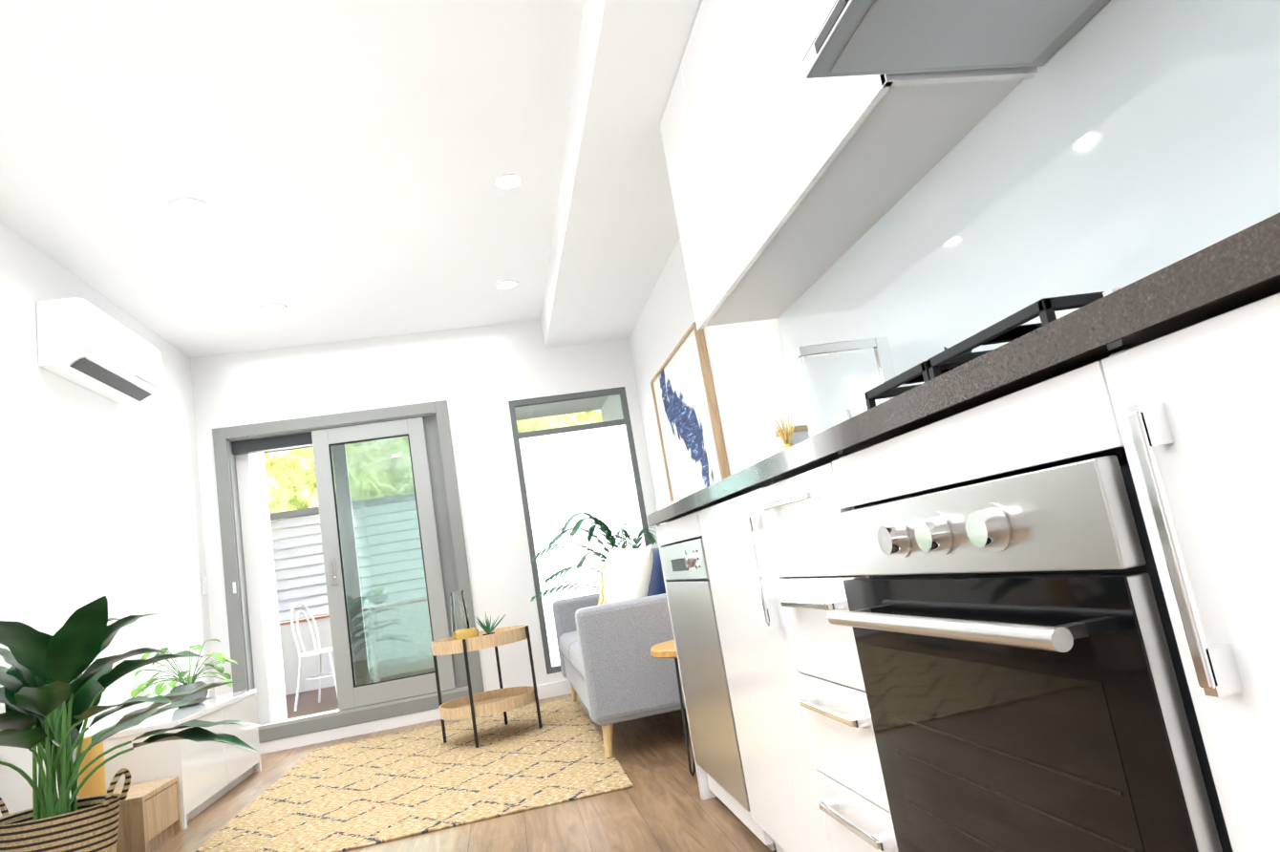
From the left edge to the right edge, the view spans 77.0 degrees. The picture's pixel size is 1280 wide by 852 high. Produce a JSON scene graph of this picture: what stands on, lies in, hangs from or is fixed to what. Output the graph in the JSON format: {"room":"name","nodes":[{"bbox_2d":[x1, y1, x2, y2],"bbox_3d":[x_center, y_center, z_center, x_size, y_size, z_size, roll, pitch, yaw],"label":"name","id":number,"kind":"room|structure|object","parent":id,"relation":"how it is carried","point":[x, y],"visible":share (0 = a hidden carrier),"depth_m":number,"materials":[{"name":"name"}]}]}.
{"room":"kitchen","nodes":[
{"label":"kitchen","id":0,"kind":"room"},
{"bbox_2d":[0,220,215,817],"bbox_3d":[-2.365,0.185,1.990,0.120,2.660,7.040,-8,-10,-11],"label":"wall","id":1,"kind":"structure","parent":0,"point":[99,496],"depth_m":3.90,"materials":[{"name":"white paint"}]},
{"bbox_2d":[35,297,162,405],"bbox_3d":[-2.659,-0.351,4.008,0.213,0.308,0.800,-8,-10,-11],"label":"air conditioner","id":2,"kind":"object","parent":1,"relation":"attached to","point":[82,342],"visible":1,"depth_m":3.77,"materials":[{"name":"white plastic"}]},
{"bbox_2d":[201,576,207,594],"bbox_3d":[-2.809,1.029,5.195,0.012,0.115,0.072,-8,-10,-11],"label":"light switch","id":3,"kind":"object","parent":1,"relation":"attached to","point":[204,585],"visible":0.98,"depth_m":5.18,"materials":[{"name":"white plastic"}]},
{"bbox_2d":[0,0,585,357],"bbox_3d":[-1.054,-1.365,2.516,3.280,0.100,7.040,-8,-10,-11],"label":"ceiling","id":4,"kind":"structure","parent":0,"point":[337,166],"depth_m":3.31,"materials":[{"name":"white paint"}]},
{"bbox_2d":[169,196,208,213],"bbox_3d":[-1.997,-0.976,3.561,0.150,0.006,0.150,-8,-10,-11],"label":"recessed light","id":5,"kind":"object","parent":4,"relation":"in","point":[184,204],"visible":1,"depth_m":3.56,"materials":[{"name":"white"}]},
{"bbox_2d":[259,302,287,312],"bbox_3d":[-2.219,-0.717,4.878,0.150,0.006,0.150,-8,-10,-11],"label":"recessed light","id":6,"kind":"object","parent":4,"relation":"in","point":[272,307],"visible":1,"depth_m":4.87,"materials":[{"name":"white plastic"}]},
{"bbox_2d":[495,279,518,289],"bbox_3d":[-0.848,-0.903,5.146,0.150,0.006,0.150,-8,-10,-11],"label":"recessed light","id":7,"kind":"object","parent":4,"relation":"in","point":[507,285],"visible":1,"depth_m":5.14,"materials":[{"name":"white"}]},
{"bbox_2d":[492,173,524,190],"bbox_3d":[-0.625,-1.162,3.829,0.150,0.006,0.150,-8,-10,-11],"label":"recessed light","id":8,"kind":"object","parent":4,"relation":"in","point":[505,181],"visible":1,"depth_m":3.82,"materials":[{"name":"white"}]},
{"bbox_2d":[190,320,658,695],"bbox_3d":[-1.393,0.636,5.639,3.040,2.660,0.120,-8,-10,-11],"label":"wall","id":9,"kind":"structure","parent":0,"point":[477,378],"depth_m":5.66,"materials":[{"name":"white paint"}]},
{"bbox_2d":[212,400,484,743],"bbox_3d":[-1.973,0.937,5.471,1.550,2.070,0.142,-8,-10,-11],"label":"door frame","id":10,"kind":"structure","parent":9,"relation":"attached to","point":[271,436],"depth_m":5.49,"materials":[{"name":"grey metal"}]},
{"bbox_2d":[311,416,455,710],"bbox_3d":[-1.753,0.896,5.474,0.750,1.874,0.068,-8,-10,-11],"label":"door","id":11,"kind":"structure","parent":9,"relation":"in","point":[351,694],"depth_m":5.47,"materials":[{"name":"grey metal"}]},
{"bbox_2d":[259,680,571,754],"bbox_3d":[-1.167,1.873,5.366,3.028,0.090,0.012,-8,-10,-11],"label":"baseboard","id":12,"kind":"structure","parent":9,"relation":"attached to","point":[554,689],"depth_m":5.24,"materials":[{"name":"white paint"}]},
{"bbox_2d":[508,386,651,674],"bbox_3d":[-0.379,0.709,5.771,0.865,1.930,0.050,-8,-10,-11],"label":"window","id":13,"kind":"structure","parent":9,"relation":"in","point":[565,473],"depth_m":5.80,"materials":[{"name":"grey"}]},
{"bbox_2d":[149,693,776,851],"bbox_3d":[-0.592,1.308,2.006,3.280,0.100,6.920,-8,-10,-11],"label":"floor","id":14,"kind":"structure","parent":0,"point":[661,805],"depth_m":2.74,"materials":[{"name":"brown wood"}]},
{"bbox_2d":[76,775,182,851],"bbox_3d":[-2.138,1.610,3.245,0.396,0.225,0.360,-8,-10,-11],"label":"wooden cabinet","id":15,"kind":"object","parent":14,"relation":"on","point":[150,818],"visible":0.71,"depth_m":3.20,"materials":[{"name":"brown wood"}]},
{"bbox_2d":[76,735,106,798],"bbox_3d":[-2.238,1.393,3.281,0.092,0.240,0.092,-8,-10,-11],"label":"vase","id":16,"kind":"object","parent":15,"relation":"on","point":[95,784],"visible":0.5,"depth_m":3.25,"materials":[{"name":"yellow"}]},
{"bbox_2d":[0,596,263,851],"bbox_3d":[-1.800,1.056,2.692,0.938,1.010,1.067,-8,-10,-11],"label":"potted plant","id":17,"kind":"object","parent":14,"relation":"on","point":[51,693],"visible":1,"depth_m":2.71,"materials":[{"name":"green plant"}]},
{"bbox_2d":[77,688,261,830],"bbox_3d":[-2.271,1.643,3.991,0.412,0.450,1.128,-8,-10,-11],"label":"console","id":18,"kind":"object","parent":14,"relation":"on","point":[208,773],"visible":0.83,"depth_m":3.71,"materials":[{"name":"white wood"}]},
{"bbox_2d":[130,639,237,707],"bbox_3d":[-2.373,1.302,4.215,0.511,0.317,0.528,-8,-10,-11],"label":"pot plant","id":19,"kind":"object","parent":18,"relation":"on","point":[190,684],"visible":0.92,"depth_m":4.18,"materials":[{"name":"green plant"}]},
{"bbox_2d":[194,698,633,851],"bbox_3d":[-1.008,1.644,3.920,1.630,0.010,2.350,-8,-10,-11],"label":"rug","id":20,"kind":"object","parent":14,"relation":"on","point":[350,796],"visible":0.96,"depth_m":3.48,"materials":[{"name":"carpet"}]},
{"bbox_2d":[431,624,542,747],"bbox_3d":[-0.840,1.408,4.393,0.531,0.541,0.531,-8,-10,-11],"label":"coffee table","id":21,"kind":"object","parent":20,"relation":"on","point":[473,707],"visible":0.98,"depth_m":4.25,"materials":[{"name":"wood"}]},
{"bbox_2d":[449,590,469,634],"bbox_3d":[-1.013,1.084,4.531,0.104,0.300,0.104,-8,-10,-11],"label":"decorative lantern","id":22,"kind":"object","parent":21,"relation":"on","point":[453,616],"visible":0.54,"depth_m":4.52,"materials":[{"name":"glass"}]},
{"bbox_2d":[452,627,478,639],"bbox_3d":[-0.938,1.146,4.345,0.136,0.095,0.132,-8,-10,-11],"label":"pot","id":23,"kind":"object","parent":21,"relation":"on","point":[465,633],"visible":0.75,"depth_m":4.30,"materials":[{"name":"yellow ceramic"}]},
{"bbox_2d":[476,614,505,635],"bbox_3d":[-0.817,1.104,4.431,0.166,0.164,0.090,-8,-10,-11],"label":"succulent","id":24,"kind":"object","parent":21,"relation":"on","point":[486,629],"visible":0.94,"depth_m":4.42,"materials":[{"name":"green plant"}]},
{"bbox_2d":[530,512,657,601],"bbox_3d":[-0.262,1.166,5.448,0.946,1.194,0.335,-8,-10,-11],"label":"palm plant","id":25,"kind":"object","parent":14,"relation":"on","point":[608,536],"visible":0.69,"depth_m":5.51,"materials":[{"name":"green plant"}]},
{"bbox_2d":[552,593,685,757],"bbox_3d":[0.028,1.144,4.369,0.848,0.769,1.850,-8,-10,-11],"label":"sofa","id":26,"kind":"object","parent":14,"relation":"on","point":[613,671],"visible":0.54,"depth_m":3.44,"materials":[{"name":"grey fabric"}]},
{"bbox_2d":[599,555,608,590],"bbox_3d":[-0.164,0.942,4.650,0.130,0.450,0.450,7,-13,-2],"label":"cushion","id":27,"kind":"object","parent":26,"relation":"on","point":[603,571],"visible":0.12,"depth_m":4.57,"materials":[{"name":"white fabric"}]},
{"bbox_2d":[597,544,653,604],"bbox_3d":[-0.080,0.794,3.846,0.130,0.450,0.450,16,-15,-21],"label":"chevron cushion","id":28,"kind":"object","parent":26,"relation":"on","point":[627,575],"visible":0.65,"depth_m":3.73,"materials":[{"name":"white fabric"}]},
{"bbox_2d":[647,548,665,596],"bbox_3d":[0.092,0.862,4.338,0.130,0.440,0.440,9,-15,-16],"label":"velvet cushion","id":29,"kind":"object","parent":26,"relation":"on","point":[656,586],"visible":0.12,"depth_m":4.20,"materials":[{"name":"blue fabric"}]},
{"bbox_2d":[650,639,695,776],"bbox_3d":[0.285,1.062,3.132,0.424,0.459,0.424,-8,-10,-11],"label":"side table","id":30,"kind":"object","parent":14,"relation":"on","point":[665,650],"visible":0.23,"depth_m":3.03,"materials":[{"name":"brown wood"}]},
{"bbox_2d":[657,500,678,510],"bbox_3d":[0.352,0.775,3.152,0.391,1.007,0.309,-8,-10,-11],"label":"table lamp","id":31,"kind":"object","parent":30,"relation":"on","point":[661,506],"depth_m":3.19,"materials":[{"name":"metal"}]},
{"bbox_2d":[655,514,716,799],"bbox_3d":[0.475,0.692,2.497,0.606,0.910,0.653,-8,-10,-11],"label":"base cabinet","id":32,"kind":"object","parent":14,"relation":"on","point":[679,530],"depth_m":2.66,"materials":[{"name":"white"}]},
{"bbox_2d":[660,537,775,851],"bbox_3d":[0.459,0.732,2.478,0.596,0.832,0.592,-8,-10,-11],"label":"dishwasher","id":33,"kind":"object","parent":32,"relation":"in","point":[707,693],"visible":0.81,"depth_m":2.36,"materials":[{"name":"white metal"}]},
{"bbox_2d":[647,212,1279,526],"bbox_3d":[0.567,0.021,1.512,0.627,0.038,2.855,-8,-10,-11],"label":"countertop","id":34,"kind":"structure","parent":32,"relation":"on","point":[1237,270],"depth_m":0.74,"materials":[{"name":"stone"}]},
{"bbox_2d":[774,413,795,452],"bbox_3d":[0.461,0.070,2.489,0.096,0.220,0.094,-8,-10,-11],"label":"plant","id":35,"kind":"object","parent":34,"relation":"on","point":[785,436],"visible":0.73,"depth_m":2.49,"materials":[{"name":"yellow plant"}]},
{"bbox_2d":[775,425,809,447],"bbox_3d":[0.506,0.098,2.595,0.104,0.187,0.104,-8,-10,-11],"label":"canister","id":36,"kind":"object","parent":34,"relation":"on","point":[800,434],"visible":0.27,"depth_m":2.56,"materials":[{"name":"white ceramic"}]},
{"bbox_2d":[795,336,897,405],"bbox_3d":[0.547,-0.061,2.065,0.260,0.310,0.100,-8,-10,-11],"label":"tap","id":37,"kind":"object","parent":34,"relation":"on","point":[881,346],"visible":0.42,"depth_m":2.06,"materials":[{"name":"silver metal"}]},
{"bbox_2d":[864,286,1124,409],"bbox_3d":[0.637,-0.111,1.096,0.520,0.058,0.575,-8,-10,-11],"label":"cooktop","id":38,"kind":"object","parent":34,"relation":"in","point":[1009,329],"visible":0.19,"depth_m":1.02,"materials":[{"name":"black metal"}]},
{"bbox_2d":[689,490,823,851],"bbox_3d":[0.574,0.577,1.911,0.606,0.910,0.593,-8,-10,-11],"label":"base cabinet","id":39,"kind":"object","parent":14,"relation":"on","point":[779,797],"depth_m":1.86,"materials":[{"name":"white"}]},
{"bbox_2d":[754,468,895,851],"bbox_3d":[0.650,0.489,1.463,0.606,0.910,0.369,-8,-10,-11],"label":"base cabinet","id":40,"kind":"object","parent":14,"relation":"on","point":[833,725],"depth_m":1.46,"materials":[{"name":"white"}]},
{"bbox_2d":[815,372,1090,851],"bbox_3d":[0.728,0.397,0.998,0.606,0.910,0.628,-8,-10,-11],"label":"base cabinet","id":41,"kind":"object","parent":14,"relation":"on","point":[1035,427],"depth_m":0.96,"materials":[{"name":"white"}]},
{"bbox_2d":[827,455,1233,851],"bbox_3d":[0.664,0.335,1.000,0.654,0.588,0.592,-8,-10,-11],"label":"oven","id":42,"kind":"object","parent":41,"relation":"in","point":[1026,684],"visible":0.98,"depth_m":0.83,"materials":[{"name":"grey"}]},
{"bbox_2d":[1067,292,1279,851],"bbox_3d":[0.832,0.276,0.383,0.606,0.910,0.679,-8,-10,-11],"label":"base cabinet","id":43,"kind":"object","parent":14,"relation":"on","point":[1183,424],"depth_m":0.62,"materials":[{"name":"white"}]},
{"bbox_2d":[540,0,702,348],"bbox_3d":[0.144,-1.368,2.719,0.630,0.220,6.800,-8,-10,-11],"label":"ceiling","id":44,"kind":"structure","parent":0,"point":[615,237],"depth_m":3.54,"materials":[{"name":"white paint"}]},
{"bbox_2d":[628,237,799,511],"bbox_3d":[0.709,-0.231,2.591,0.120,2.660,7.040,-8,-10,-11],"label":"wall","id":45,"kind":"structure","parent":0,"point":[752,382],"depth_m":3.84,"materials":[{"name":"white paint"}]},
{"bbox_2d":[650,321,730,501],"bbox_3d":[0.268,0.053,4.599,0.045,0.950,1.240,-8,-10,-11],"label":"picture","id":46,"kind":"object","parent":45,"relation":"attached to","point":[692,439],"visible":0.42,"depth_m":4.45,"materials":[{"name":"paper"}]},
{"bbox_2d":[659,72,810,330],"bbox_3d":[0.333,-0.827,2.911,0.326,0.828,0.384,-8,-10,-11],"label":"upper cabinet","id":47,"kind":"object","parent":45,"relation":"attached to","point":[709,309],"depth_m":2.88,"materials":[{"name":"white"}]},
{"bbox_2d":[677,0,856,298],"bbox_3d":[0.396,-0.900,2.539,0.326,0.828,0.384,-8,-10,-11],"label":"upper cabinet","id":48,"kind":"object","parent":45,"relation":"attached to","point":[738,269],"depth_m":2.53,"materials":[{"name":"white"}]},
{"bbox_2d":[704,0,923,252],"bbox_3d":[0.458,-0.973,2.168,0.326,0.828,0.383,-8,-10,-11],"label":"upper cabinet","id":49,"kind":"object","parent":45,"relation":"attached to","point":[791,183],"depth_m":2.15,"materials":[{"name":"white"}]},
{"bbox_2d":[766,0,1037,183],"bbox_3d":[0.521,-1.046,1.797,0.326,0.828,0.384,-8,-10,-11],"label":"upper cabinet","id":50,"kind":"object","parent":45,"relation":"attached to","point":[890,126],"depth_m":1.76,"materials":[{"name":"white"}]},
{"bbox_2d":[802,0,1110,78],"bbox_3d":[0.523,-1.100,1.274,0.495,0.789,0.614,-8,-10,-11],"label":"range hood","id":51,"kind":"object","parent":45,"relation":"attached to","point":[861,37],"visible":1,"depth_m":1.40,"materials":[{"name":"silver metal"}]},
{"bbox_2d":[777,0,1279,437],"bbox_3d":[0.806,-0.409,1.635,0.008,0.759,2.850,-8,-10,-11],"label":"backsplash","id":52,"kind":"structure","parent":45,"relation":"attached to","point":[1111,144],"depth_m":1.51,"materials":[{"name":"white glass"}]},
{"bbox_2d":[832,409,850,426],"bbox_3d":[0.658,-0.007,2.618,0.011,0.070,0.115,-8,-10,-11],"label":"electrical outlet plate","id":53,"kind":"object","parent":52,"relation":"attached to","point":[842,416],"visible":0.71,"depth_m":2.61,"materials":[{"name":"white plastic"}]},
{"label":"outside","id":54,"kind":"structure","parent":0,"visible":0},
{"bbox_2d":[235,451,287,724],"bbox_3d":[-2.854,0.758,5.637,0.405,2.820,0.400,-8,-10,-11],"label":"wall","id":55,"kind":"structure","parent":54,"point":[264,615],"depth_m":5.50,"materials":[{"name":"white paint"}]},
{"bbox_2d":[285,664,453,719],"bbox_3d":[-1.885,2.348,7.131,4.600,0.100,3.580,-8,-10,-11],"label":"floor","id":56,"kind":"structure","parent":54,"point":[308,704],"depth_m":7.37,"materials":[{"name":"brown tile"}]},
{"bbox_2d":[290,602,355,711],"bbox_3d":[-2.768,1.968,7.048,0.432,0.903,0.408,-11,-10,9],"label":"outdoor chair","id":57,"kind":"object","parent":56,"relation":"on","point":[319,651],"visible":0.88,"depth_m":6.98,"materials":[{"name":"white metal"}]},
{"bbox_2d":[279,598,447,695],"bbox_3d":[-2.287,2.275,8.875,4.500,0.745,0.120,-8,-10,-11],"label":"wall","id":58,"kind":"structure","parent":56,"relation":"on","point":[309,667],"depth_m":8.62,"materials":[{"name":"grey paint"}]},
{"bbox_2d":[269,492,440,622],"bbox_3d":[-2.446,1.335,9.033,4.500,1.184,0.071,-8,-10,-11],"label":"fence","id":59,"kind":"object","parent":58,"relation":"on","point":[301,576],"visible":0.17,"depth_m":8.82,"materials":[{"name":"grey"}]},
{"bbox_2d":[347,599,404,682],"bbox_3d":[-2.252,1.910,6.814,0.606,0.772,0.606,-8,-10,-11],"label":"table","id":60,"kind":"object","parent":56,"relation":"on","point":[373,632],"depth_m":6.79,"materials":[{"name":"white metal"}]},
{"bbox_2d":[368,586,387,603],"bbox_3d":[-2.254,1.453,6.924,0.170,0.152,0.170,-8,-10,-11],"label":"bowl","id":61,"kind":"object","parent":60,"relation":"on","point":[377,596],"depth_m":6.88,"materials":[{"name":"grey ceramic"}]},
{"bbox_2d":[264,409,602,571],"bbox_3d":[-2.526,-0.709,16.301,14.463,10.142,9.362,-8,-10,-11],"label":"trees","id":62,"kind":"object","parent":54,"point":[290,480],"depth_m":12.76,"materials":[{"name":"green plant"}]},
{"bbox_2d":[263,395,607,453],"bbox_3d":[-2.387,-0.340,7.575,4.700,0.200,3.580,-8,-10,-11],"label":"ceiling","id":63,"kind":"structure","parent":54,"point":[522,413],"depth_m":9.21,"materials":[{"name":"white paint"}]},
{"bbox_2d":[600,394,622,421],"bbox_3d":[0.065,0.631,7.798,0.100,2.820,3.580,-8,-10,-11],"label":"wall","id":64,"kind":"structure","parent":54,"point":[608,414],"depth_m":8.85,"materials":[{"name":"white"}]}
]}

